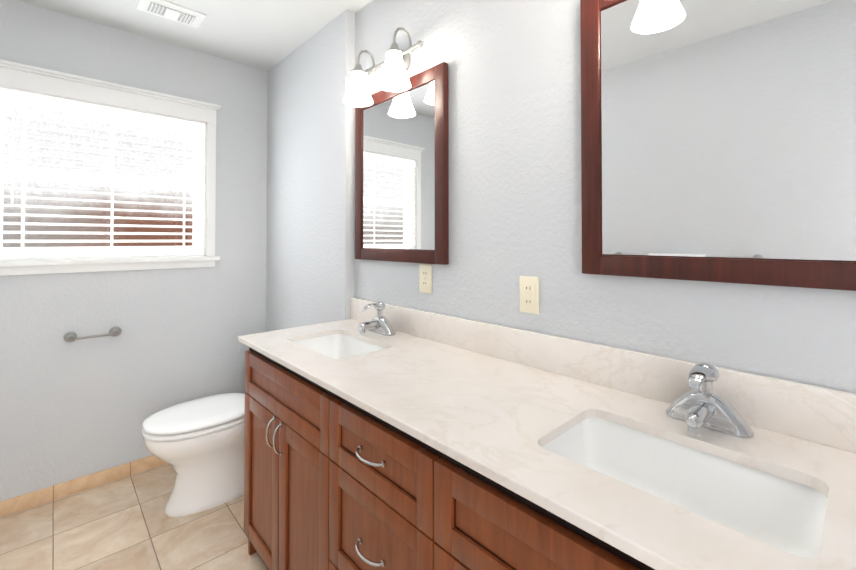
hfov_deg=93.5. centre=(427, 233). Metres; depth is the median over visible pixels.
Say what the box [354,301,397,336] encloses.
faucet
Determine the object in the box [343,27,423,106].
sconce
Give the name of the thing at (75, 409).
wall
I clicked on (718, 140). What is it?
mirror
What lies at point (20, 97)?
window blinds
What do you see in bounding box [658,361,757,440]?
faucet
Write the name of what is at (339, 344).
sink
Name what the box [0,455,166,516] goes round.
baseboard
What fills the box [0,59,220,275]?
window
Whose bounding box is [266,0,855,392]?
wall
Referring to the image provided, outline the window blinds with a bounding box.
[0,88,204,250]
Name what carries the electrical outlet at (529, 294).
attached to the wall at (514, 87)
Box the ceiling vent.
[136,0,205,27]
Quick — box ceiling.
[18,0,371,70]
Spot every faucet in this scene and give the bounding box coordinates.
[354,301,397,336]
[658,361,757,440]
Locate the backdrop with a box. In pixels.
[3,102,192,246]
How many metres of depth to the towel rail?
2.04 m
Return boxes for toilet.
[142,393,244,516]
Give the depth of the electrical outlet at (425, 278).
1.61 m
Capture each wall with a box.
[0,0,267,500]
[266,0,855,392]
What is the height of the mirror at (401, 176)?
0.766 m
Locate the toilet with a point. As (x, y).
(197, 445)
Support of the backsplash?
attached to the wall at (514, 87)
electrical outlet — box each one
[420,264,431,293]
[520,276,538,313]
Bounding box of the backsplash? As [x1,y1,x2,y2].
[350,297,855,452]
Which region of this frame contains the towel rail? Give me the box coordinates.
[63,327,120,341]
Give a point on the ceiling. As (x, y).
(266, 35)
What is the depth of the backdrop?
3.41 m
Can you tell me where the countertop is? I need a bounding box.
[238,317,855,569]
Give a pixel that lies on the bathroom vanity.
(379, 435)
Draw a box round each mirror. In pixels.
[355,62,448,264]
[580,0,855,290]
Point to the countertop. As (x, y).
(497, 414)
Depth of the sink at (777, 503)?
0.78 m
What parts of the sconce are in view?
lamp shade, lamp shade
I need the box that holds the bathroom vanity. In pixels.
[239,341,673,569]
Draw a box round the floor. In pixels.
[0,463,268,569]
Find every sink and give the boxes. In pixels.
[294,329,381,356]
[542,413,817,552]
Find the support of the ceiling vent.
in the ceiling
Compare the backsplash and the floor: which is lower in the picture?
the floor

